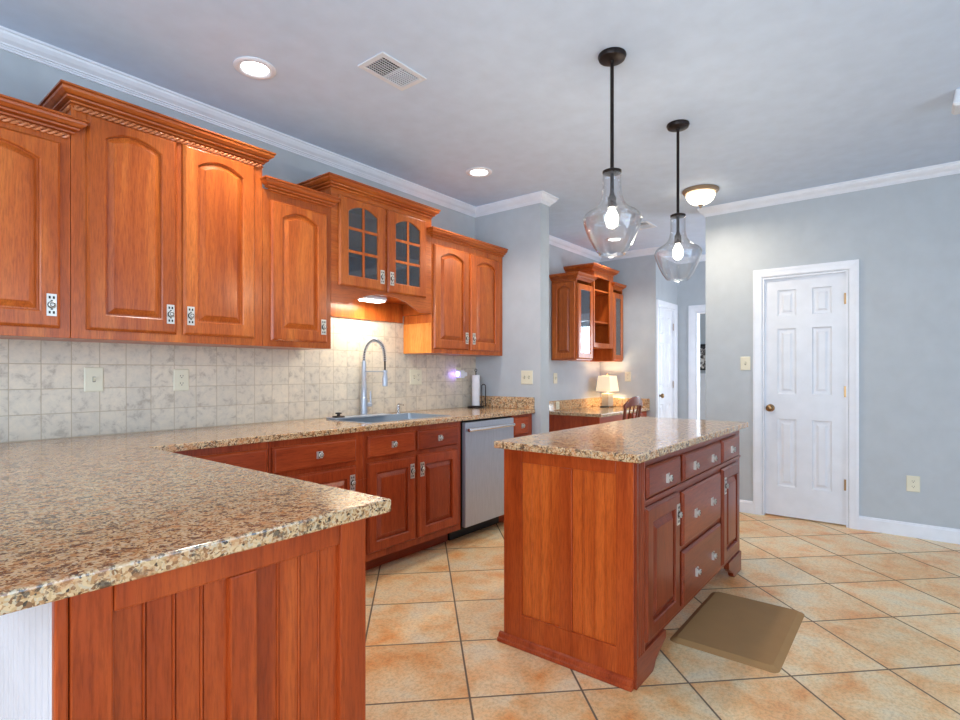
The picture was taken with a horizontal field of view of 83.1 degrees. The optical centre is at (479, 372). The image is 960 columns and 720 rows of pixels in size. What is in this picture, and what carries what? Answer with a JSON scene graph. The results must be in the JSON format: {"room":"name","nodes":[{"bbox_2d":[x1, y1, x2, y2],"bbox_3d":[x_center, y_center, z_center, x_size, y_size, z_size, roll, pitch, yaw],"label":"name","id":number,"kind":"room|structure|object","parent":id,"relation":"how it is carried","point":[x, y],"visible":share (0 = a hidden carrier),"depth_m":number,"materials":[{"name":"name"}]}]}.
{"room":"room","nodes":[
{"label":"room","id":0,"kind":"room"},
{"bbox_2d":[0,49,599,400],"bbox_3d":[-1.276,-0.138,3.522,0.120,2.720,9.120,0,0,39],"label":"wall","id":1,"kind":"structure","parent":0,"point":[22,78],"depth_m":3.53,"materials":[{"name":"paint"}]},
{"bbox_2d":[0,94,89,340],"bbox_3d":[-2.138,-0.615,2.036,0.365,0.932,1.027,0,0,39],"label":"upper cabinet","id":2,"kind":"object","parent":1,"relation":"attached to","point":[34,139],"visible":1,"depth_m":2.22,"materials":[{"name":"brown wood"}]},
{"bbox_2d":[38,79,275,347],"bbox_3d":[-1.577,-0.683,2.739,0.365,1.069,0.974,0,0,39],"label":"upper cabinet","id":3,"kind":"object","parent":1,"relation":"attached to","point":[166,211],"visible":0.98,"depth_m":2.59,"materials":[{"name":"brown wood"}]},
{"bbox_2d":[0,316,475,442],"bbox_3d":[-2.020,-0.093,2.484,0.008,0.930,6.349,0,0,39],"label":"wall tiles","id":4,"kind":"structure","parent":1,"relation":"attached to","point":[43,396],"depth_m":3.08,"materials":[{"name":"beige tile"}]},
{"bbox_2d":[84,367,102,391],"bbox_3d":[-1.879,0.032,2.639,0.020,0.118,0.080,0,0,39],"label":"light switch","id":5,"kind":"object","parent":4,"relation":"attached to","point":[93,376],"visible":1,"depth_m":2.64,"materials":[{"name":"white plastic"}]},
{"bbox_2d":[173,369,188,390],"bbox_3d":[-1.631,0.038,2.959,0.009,0.118,0.080,0,0,39],"label":"wall outlet","id":6,"kind":"object","parent":4,"relation":"attached to","point":[180,376],"visible":1,"depth_m":2.95,"materials":[{"name":"white plastic"}]},
{"bbox_2d":[178,380,184,385],"bbox_3d":[-1.629,0.058,2.957,0.003,0.033,0.033,0,0,39],"label":"socket","id":7,"kind":"object","parent":6,"relation":"attached to","point":[180,382],"depth_m":2.95,"materials":[{"name":"white plastic"}]},
{"bbox_2d":[179,373,184,378],"bbox_3d":[-1.629,0.018,2.957,0.003,0.033,0.033,0,0,39],"label":"socket","id":8,"kind":"object","parent":6,"relation":"attached to","point":[181,375],"depth_m":2.96,"materials":[{"name":"beige plastic"}]},
{"bbox_2d":[410,369,421,384],"bbox_3d":[-0.510,0.034,4.357,0.020,0.122,0.132,0,0,39],"label":"light switch","id":9,"kind":"object","parent":4,"relation":"attached to","point":[415,374],"visible":1,"depth_m":4.35,"materials":[{"name":"beige plastic"}]},
{"bbox_2d":[455,367,460,380],"bbox_3d":[-0.191,0.012,4.767,0.009,0.118,0.075,0,0,39],"label":"wall outlet","id":10,"kind":"object","parent":4,"relation":"attached to","point":[456,368],"visible":0.5,"depth_m":4.75,"materials":[{"name":"beige plastic"}]},
{"bbox_2d":[456,370,466,377],"bbox_3d":[-0.158,0.012,4.759,0.050,0.070,0.116,0,0,39],"label":"night light","id":11,"kind":"object","parent":10,"relation":"attached to","point":[459,373],"visible":1,"depth_m":4.72,"materials":[{"name":"white plastic"}]},
{"bbox_2d":[237,175,341,349],"bbox_3d":[-1.155,-0.615,3.269,0.365,0.932,0.502,0,0,39],"label":"upper cabinet","id":12,"kind":"object","parent":1,"relation":"attached to","point":[296,219],"visible":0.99,"depth_m":3.15,"materials":[{"name":"brown wood"}]},
{"bbox_2d":[0,25,705,263],"bbox_3d":[0.233,-1.461,2.806,3.132,0.074,9.680,0,0,39],"label":"trim","id":13,"kind":"structure","parent":1,"relation":"attached to","point":[14,42],"depth_m":3.27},
{"bbox_2d":[297,172,440,322],"bbox_3d":[-0.747,-0.803,3.782,0.365,0.830,0.994,0,0,39],"label":"upper cabinet","id":14,"kind":"object","parent":1,"relation":"attached to","point":[381,240],"visible":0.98,"depth_m":3.76,"materials":[{"name":"brown wood"}]},
{"bbox_2d":[358,295,386,302],"bbox_3d":[-0.756,-0.515,3.786,0.100,0.034,0.190,0,0,39],"label":"light","id":15,"kind":"object","parent":14,"relation":"attached to","point":[374,299],"visible":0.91,"depth_m":3.75,"materials":[{"name":"white"}]},
{"bbox_2d":[359,299,384,302],"bbox_3d":[-0.756,-0.502,3.786,0.084,0.010,0.170,0,0,39],"label":"diffuser","id":16,"kind":"object","parent":15,"relation":"attached to","point":[365,300],"depth_m":3.78,"materials":[{"name":"white plastic"}]},
{"bbox_2d":[349,244,418,267],"bbox_3d":[-0.778,-0.831,3.822,0.240,0.017,0.863,0,0,39],"label":"shelf","id":17,"kind":"object","parent":14,"relation":"attached to","point":[354,257],"depth_m":3.90,"materials":[{"name":"brown wood"}]},
{"bbox_2d":[403,226,507,356],"bbox_3d":[-0.193,-0.615,4.477,0.365,0.932,0.952,0,0,39],"label":"upper cabinet","id":18,"kind":"object","parent":1,"relation":"attached to","point":[465,318],"visible":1,"depth_m":4.32,"materials":[{"name":"brown wood"}]},
{"bbox_2d":[553,373,556,383],"bbox_3d":[0.853,0.062,6.081,0.020,0.116,0.080,0,0,39],"label":"light switch","id":19,"kind":"object","parent":1,"relation":"attached to","point":[554,374],"visible":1,"depth_m":6.07,"materials":[{"name":"beige plastic"}]},
{"bbox_2d":[549,263,625,361],"bbox_3d":[1.298,-0.680,6.343,0.389,1.080,1.251,0,0,39],"label":"wall cabinet","id":20,"kind":"object","parent":1,"relation":"attached to","point":[587,305],"visible":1,"depth_m":6.12,"materials":[{"name":"brown wood"}]},
{"bbox_2d":[595,289,607,295],"bbox_3d":[1.309,-0.952,6.420,0.288,0.018,0.477,0,0,39],"label":"shelf","id":21,"kind":"object","parent":20,"relation":"attached to","point":[597,292],"depth_m":6.44,"materials":[{"name":"brown wood"}]},
{"bbox_2d":[595,321,607,325],"bbox_3d":[1.309,-0.587,6.420,0.288,0.018,0.477,0,0,39],"label":"shelf","id":22,"kind":"object","parent":20,"relation":"attached to","point":[597,323],"depth_m":6.48,"materials":[{"name":"brown wood"}]},
{"bbox_2d":[0,0,959,256],"bbox_3d":[1.546,-1.548,3.627,8.300,0.100,12.800,0,0,39],"label":"ceiling","id":23,"kind":"structure","parent":0,"point":[775,96],"depth_m":2.81,"materials":[{"name":"paint"}]},
{"bbox_2d":[233,56,275,79],"bbox_3d":[-1.105,-1.492,2.660,0.196,0.010,0.196,0,0,39],"label":"recessed light","id":24,"kind":"object","parent":23,"relation":"in","point":[252,67],"visible":1,"depth_m":2.65,"materials":[{"name":"white"}]},
{"bbox_2d":[357,51,426,90],"bbox_3d":[-0.433,-1.494,2.694,0.185,0.007,0.296,0,0,39],"label":"ceiling vent","id":25,"kind":"object","parent":23,"relation":"in","point":[394,72],"visible":1,"depth_m":2.68,"materials":[{"name":"white metal"}]},
{"bbox_2d":[466,167,491,176],"bbox_3d":[-0.007,-1.492,4.035,0.196,0.010,0.196,0,0,39],"label":"recessed light","id":26,"kind":"object","parent":23,"relation":"in","point":[475,171],"visible":1,"depth_m":4.02,"materials":[{"name":"white"}]},
{"bbox_2d":[583,47,641,256],"bbox_3d":[0.622,-1.027,2.551,0.271,0.940,0.271,0,0,39],"label":"pendant light","id":27,"kind":"object","parent":23,"relation":"hanging from","point":[610,57],"visible":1,"depth_m":2.54,"materials":[{"name":"clear glass"}]},
{"bbox_2d":[608,191,615,207],"bbox_3d":[0.622,-0.819,2.551,0.040,0.078,0.040,0,0,39],"label":"socket","id":28,"kind":"object","parent":27,"relation":"attached to","point":[612,198],"depth_m":2.54,"materials":[{"name":"grey metal"}]},
{"bbox_2d":[605,237,622,241],"bbox_3d":[1.505,-1.492,6.063,0.196,0.010,0.196,0,0,39],"label":"recessed light","id":29,"kind":"object","parent":23,"relation":"in","point":[611,239],"visible":1,"depth_m":6.06,"materials":[{"name":"white"}]},
{"bbox_2d":[630,221,656,229],"bbox_3d":[1.656,-1.494,5.489,0.180,0.007,0.270,0,0,39],"label":"ceiling vent","id":30,"kind":"object","parent":23,"relation":"in","point":[644,224],"visible":0.94,"depth_m":5.48,"materials":[{"name":"white metal"}]},
{"bbox_2d":[654,119,701,281],"bbox_3d":[1.193,-1.027,3.263,0.271,0.940,0.271,0,0,39],"label":"pendant light","id":31,"kind":"object","parent":23,"relation":"hanging from","point":[677,126],"visible":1,"depth_m":3.25,"materials":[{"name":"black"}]},
{"bbox_2d":[674,231,680,243],"bbox_3d":[1.193,-0.819,3.263,0.040,0.078,0.040,0,0,39],"label":"socket","id":32,"kind":"object","parent":31,"relation":"attached to","point":[677,238],"depth_m":3.25,"materials":[{"name":"grey metal"}]},
{"bbox_2d":[682,184,718,207],"bbox_3d":[1.807,-1.422,4.437,0.284,0.150,0.284,0,0,39],"label":"flush ceiling light","id":33,"kind":"object","parent":23,"relation":"attached to","point":[703,194],"visible":1,"depth_m":4.36,"materials":[{"name":"glass"}]},
{"bbox_2d":[951,88,959,114],"bbox_3d":[2.596,-1.452,2.874,0.139,0.090,0.149,0,0,39],"label":"ceiling detector","id":34,"kind":"object","parent":23,"relation":"attached to","point":[955,110],"visible":1,"depth_m":2.86,"materials":[{"name":"white plastic"}]},
{"bbox_2d":[475,203,548,434],"bbox_3d":[0.274,-0.138,4.804,0.704,2.720,0.136,0,0,39],"label":"wall","id":35,"kind":"structure","parent":0,"point":[524,231],"depth_m":4.64,"materials":[{"name":"paint"}]},
{"bbox_2d":[521,371,532,383],"bbox_3d":[0.395,0.039,4.607,0.118,0.116,0.020,0,0,39],"label":"light switch","id":36,"kind":"object","parent":35,"relation":"attached to","point":[526,376],"visible":1,"depth_m":4.61,"materials":[{"name":"beige plastic"}]},
{"bbox_2d":[600,255,658,416],"bbox_3d":[1.862,-0.138,6.776,0.731,2.720,0.120,0,0,39],"label":"wall","id":37,"kind":"structure","parent":0,"point":[640,275],"depth_m":6.63,"materials":[{"name":"paint"}]},
{"bbox_2d":[625,372,630,380],"bbox_3d":[1.834,0.047,6.716,0.080,0.120,0.009,0,0,39],"label":"wall outlet","id":38,"kind":"object","parent":37,"relation":"attached to","point":[627,374],"visible":1,"depth_m":6.71,"materials":[{"name":"beige plastic"}]},
{"bbox_2d":[366,512,959,719],"bbox_3d":[1.546,1.262,3.627,8.300,0.080,12.800,0,0,39],"label":"floor","id":39,"kind":"structure","parent":0,"point":[877,637],"depth_m":2.41,"materials":[{"name":"tile"}]},
{"bbox_2d":[0,518,365,719],"bbox_3d":[-1.033,0.782,1.524,1.455,0.880,0.608,0,0,39],"label":"base cabinet","id":40,"kind":"object","parent":39,"relation":"on","point":[277,630],"visible":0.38,"depth_m":1.04,"materials":[{"name":"brown wood"}]},
{"bbox_2d":[173,442,267,472],"bbox_3d":[-1.458,0.782,2.642,0.635,0.880,0.595,0,0,39],"label":"base cabinet","id":41,"kind":"object","parent":39,"relation":"on","point":[254,456],"visible":0.02,"depth_m":2.57,"materials":[{"name":"brown wood"}]},
{"bbox_2d":[268,432,362,492],"bbox_3d":[-1.086,0.782,3.108,0.635,0.880,0.594,0,0,39],"label":"base cabinet","id":42,"kind":"object","parent":39,"relation":"on","point":[329,460],"visible":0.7,"depth_m":2.94,"materials":[{"name":"brown wood"}]},
{"bbox_2d":[363,421,460,569],"bbox_3d":[-0.627,0.782,3.685,0.635,0.880,0.876,0,0,39],"label":"base cabinet","id":43,"kind":"object","parent":39,"relation":"on","point":[418,468],"visible":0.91,"depth_m":3.46,"materials":[{"name":"brown wood"}]},
{"bbox_2d":[448,417,514,540],"bbox_3d":[-0.133,0.788,4.256,0.648,0.868,0.604,0,0,39],"label":"dishwasher","id":44,"kind":"object","parent":39,"relation":"on","point":[482,464],"visible":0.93,"depth_m":4.02,"materials":[{"name":"silver metal"}]},
{"bbox_2d":[499,414,531,521],"bbox_3d":[0.130,0.782,4.635,0.635,0.880,0.299,0,0,39],"label":"base cabinet","id":45,"kind":"object","parent":39,"relation":"on","point":[523,423],"visible":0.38,"depth_m":4.44,"materials":[{"name":"brown wood"}]},
{"bbox_2d":[0,396,534,615],"bbox_3d":[-0.427,0.274,2.769,2.128,0.134,3.919,0,0,39],"label":"countertop","id":46,"kind":"structure","parent":45,"relation":"on","point":[79,515],"depth_m":1.27,"materials":[{"name":"beige stone"}]},
{"bbox_2d":[326,413,390,419],"bbox_3d":[-0.831,0.301,3.752,0.115,0.009,0.485,0,0,39],"label":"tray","id":47,"kind":"object","parent":46,"relation":"on","point":[377,414],"visible":1,"depth_m":3.74,"materials":[{"name":"metal"}]},
{"bbox_2d":[332,412,344,417],"bbox_3d":[-0.942,0.280,3.608,0.084,0.032,0.084,0,0,39],"label":"strainer","id":48,"kind":"object","parent":47,"relation":"on","point":[337,413],"visible":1,"depth_m":3.59,"materials":[{"name":"brown metal"}]},
{"bbox_2d":[360,338,387,414],"bbox_3d":[-0.740,0.030,3.835,0.270,0.555,0.087,0,0,39],"label":"kitchen faucet","id":49,"kind":"object","parent":46,"relation":"on","point":[364,404],"visible":0.98,"depth_m":3.87,"materials":[{"name":"metal"}]},
{"bbox_2d":[327,413,450,422],"bbox_3d":[-0.609,0.417,3.721,0.438,0.222,0.770,0,0,39],"label":"sink","id":50,"kind":"object","parent":46,"relation":"in","point":[400,416],"visible":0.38,"depth_m":3.94,"materials":[{"name":"metal"}]},
{"bbox_2d":[395,403,403,412],"bbox_3d":[-0.609,0.269,4.116,0.083,0.078,0.044,0,0,39],"label":"soap dispenser","id":51,"kind":"object","parent":46,"relation":"on","point":[398,404],"visible":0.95,"depth_m":4.12,"materials":[{"name":"silver metal"}]},
{"bbox_2d":[468,369,485,407],"bbox_3d":[-0.037,0.136,4.817,0.150,0.344,0.150,0,0,39],"label":"paper towel holder","id":52,"kind":"object","parent":46,"relation":"on","point":[481,406],"visible":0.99,"depth_m":4.81,"materials":[{"name":"brown metal"}]},
{"bbox_2d":[472,375,479,405],"bbox_3d":[-0.037,0.155,4.817,0.068,0.270,0.068,0,0,39],"label":"paper towel roll","id":53,"kind":"object","parent":52,"relation":"on","point":[475,378],"visible":1,"depth_m":4.79,"materials":[{"name":"white paper"}]},
{"bbox_2d":[549,411,646,431],"bbox_3d":[1.394,0.839,6.245,0.659,0.766,1.287,0,0,39],"label":"desk","id":54,"kind":"object","parent":39,"relation":"on","point":[556,422],"visible":0.05,"depth_m":5.80,"materials":[{"name":"brown wood"}]},
{"bbox_2d":[549,397,649,416],"bbox_3d":[1.388,0.384,6.238,0.658,0.143,1.308,0,0,39],"label":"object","id":55,"kind":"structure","parent":54,"relation":"on","point":[587,407],"depth_m":6.23,"materials":[{"name":"beige stone"}]},
{"bbox_2d":[596,373,618,407],"bbox_3d":[1.571,0.214,6.675,0.190,0.414,0.250,0,0,39],"label":"table lamp","id":56,"kind":"object","parent":55,"relation":"on","point":[607,383],"visible":1,"depth_m":6.61,"materials":[{"name":"beige fabric"}]},
{"bbox_2d":[497,430,740,691],"bbox_3d":[0.862,0.782,2.905,0.682,0.880,1.664,0,0,39],"label":"kitchen island","id":57,"kind":"object","parent":39,"relation":"on","point":[600,556],"visible":0.98,"depth_m":2.30,"materials":[{"name":"brown wood"}]},
{"bbox_2d":[494,417,747,463],"bbox_3d":[0.870,0.325,2.919,0.685,0.032,1.737,0,0,39],"label":"island countertop","id":58,"kind":"structure","parent":57,"relation":"on","point":[638,440],"depth_m":2.52,"materials":[{"name":"beige stone"}]},
{"bbox_2d":[622,396,642,419],"bbox_3d":[1.411,0.732,5.665,0.487,0.983,0.450,0,0,39],"label":"desk chair","id":59,"kind":"object","parent":39,"relation":"on","point":[635,400],"visible":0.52,"depth_m":5.46,"materials":[{"name":"brown wood"}]},
{"bbox_2d":[670,592,804,672],"bbox_3d":[1.255,1.214,2.609,0.447,0.016,0.713,0,0,39],"label":"kitchen mat","id":60,"kind":"object","parent":39,"relation":"on","point":[757,634],"visible":1,"depth_m":2.53,"materials":[{"name":"beige rubber"}]},
{"bbox_2d":[659,256,677,308],"bbox_3d":[2.342,-0.138,6.892,0.120,2.720,0.658,0,0,39],"label":"wall","id":61,"kind":"structure","parent":0,"point":[668,291],"depth_m":6.85,"materials":[{"name":"paint"}]},
{"bbox_2d":[659,308,673,417],"bbox_3d":[2.339,0.204,6.795,0.105,2.012,0.570,0,0,39],"label":"door","id":62,"kind":"structure","parent":61,"relation":"in","point":[665,316],"depth_m":6.82,"materials":[{"name":"white wood"}]},
{"bbox_2d":[656,299,677,418],"bbox_3d":[2.309,0.170,6.818,0.120,2.105,0.708,0,0,39],"label":"trim","id":63,"kind":"structure","parent":61,"relation":"attached to","point":[659,303],"depth_m":7.01,"materials":[{"name":"white wood"}]},
{"bbox_2d":[678,261,705,418],"bbox_3d":[2.790,-0.138,7.034,6.000,2.720,0.120,0,0,39],"label":"wall","id":64,"kind":"structure","parent":0,"point":[691,292],"depth_m":7.05,"materials":[{"name":"paint"}]},
{"bbox_2d":[688,304,705,419],"bbox_3d":[3.130,0.177,6.750,0.995,2.090,0.140,0,0,39],"label":"trim","id":65,"kind":"structure","parent":64,"relation":"attached to","point":[694,311],"depth_m":6.98,"materials":[{"name":"white wood"}]},
{"bbox_2d":[700,314,705,372],"bbox_3d":[4.547,-0.138,9.239,6.000,2.720,0.120,0,0,39],"label":"wall","id":66,"kind":"structure","parent":0,"point":[702,316],"depth_m":9.63,"materials":[{"name":"paint"}]},
{"bbox_2d":[700,376,705,419],"bbox_3d":[3.695,0.637,9.831,3.670,1.170,0.014,0,0,39],"label":"trim","id":67,"kind":"structure","parent":66,"relation":"attached to","point":[702,378],"depth_m":9.61,"materials":[{"name":"white wood"}]},
{"bbox_2d":[700,344,705,369],"bbox_3d":[3.986,-0.278,9.578,0.800,0.460,0.049,0,0,39],"label":"framed picture","id":68,"kind":"object","parent":66,"relation":"attached to","point":[702,346],"visible":0.15,"depth_m":9.58,"materials":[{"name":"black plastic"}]},
{"bbox_2d":[697,161,959,217],"bbox_3d":[0.833,-1.461,1.151,6.132,0.074,7.838,0,0,39],"label":"trim","id":69,"kind":"structure","parent":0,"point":[950,168],"depth_m":4.29,"materials":[{"name":"white wood"}]},
{"bbox_2d":[706,173,959,528],"bbox_3d":[3.888,-0.138,3.574,4.572,2.720,0.120,0,0,39],"label":"wall","id":70,"kind":"structure","parent":0,"point":[904,238],"depth_m":4.13,"materials":[{"name":"paint"}]},
{"bbox_2d":[740,357,749,369],"bbox_3d":[2.319,-0.082,4.734,0.080,0.118,0.020,0,0,39],"label":"light switch","id":71,"kind":"object","parent":70,"relation":"attached to","point":[744,361],"visible":1,"depth_m":4.74,"materials":[{"name":"beige plastic"}]},
{"bbox_2d":[765,272,845,524],"bbox_3d":[2.673,0.204,4.471,0.606,2.012,0.105,0,0,39],"label":"door","id":72,"kind":"structure","parent":70,"relation":"in","point":[805,316],"depth_m":4.48,"materials":[{"name":"white wood"}]},
{"bbox_2d":[753,259,858,529],"bbox_3d":[2.695,0.169,4.499,0.753,2.107,0.120,0,0,39],"label":"trim","id":73,"kind":"structure","parent":70,"relation":"attached to","point":[759,276],"depth_m":4.38,"materials":[{"name":"white wood"}]},
{"bbox_2d":[740,500,959,543],"bbox_3d":[3.843,1.169,3.610,4.486,0.106,0.148,0,0,39],"label":"baseboard","id":74,"kind":"structure","parent":70,"relation":"attached to","point":[915,530],"depth_m":4.05,"materials":[{"name":"white wood"}]},
{"bbox_2d":[906,475,919,491],"bbox_3d":[3.219,0.825,4.024,0.080,0.118,0.009,0,0,39],"label":"wall outlet","id":75,"kind":"object","parent":70,"relation":"attached to","point":[912,482],"visible":1,"depth_m":4.02,"materials":[{"name":"beige plastic"}]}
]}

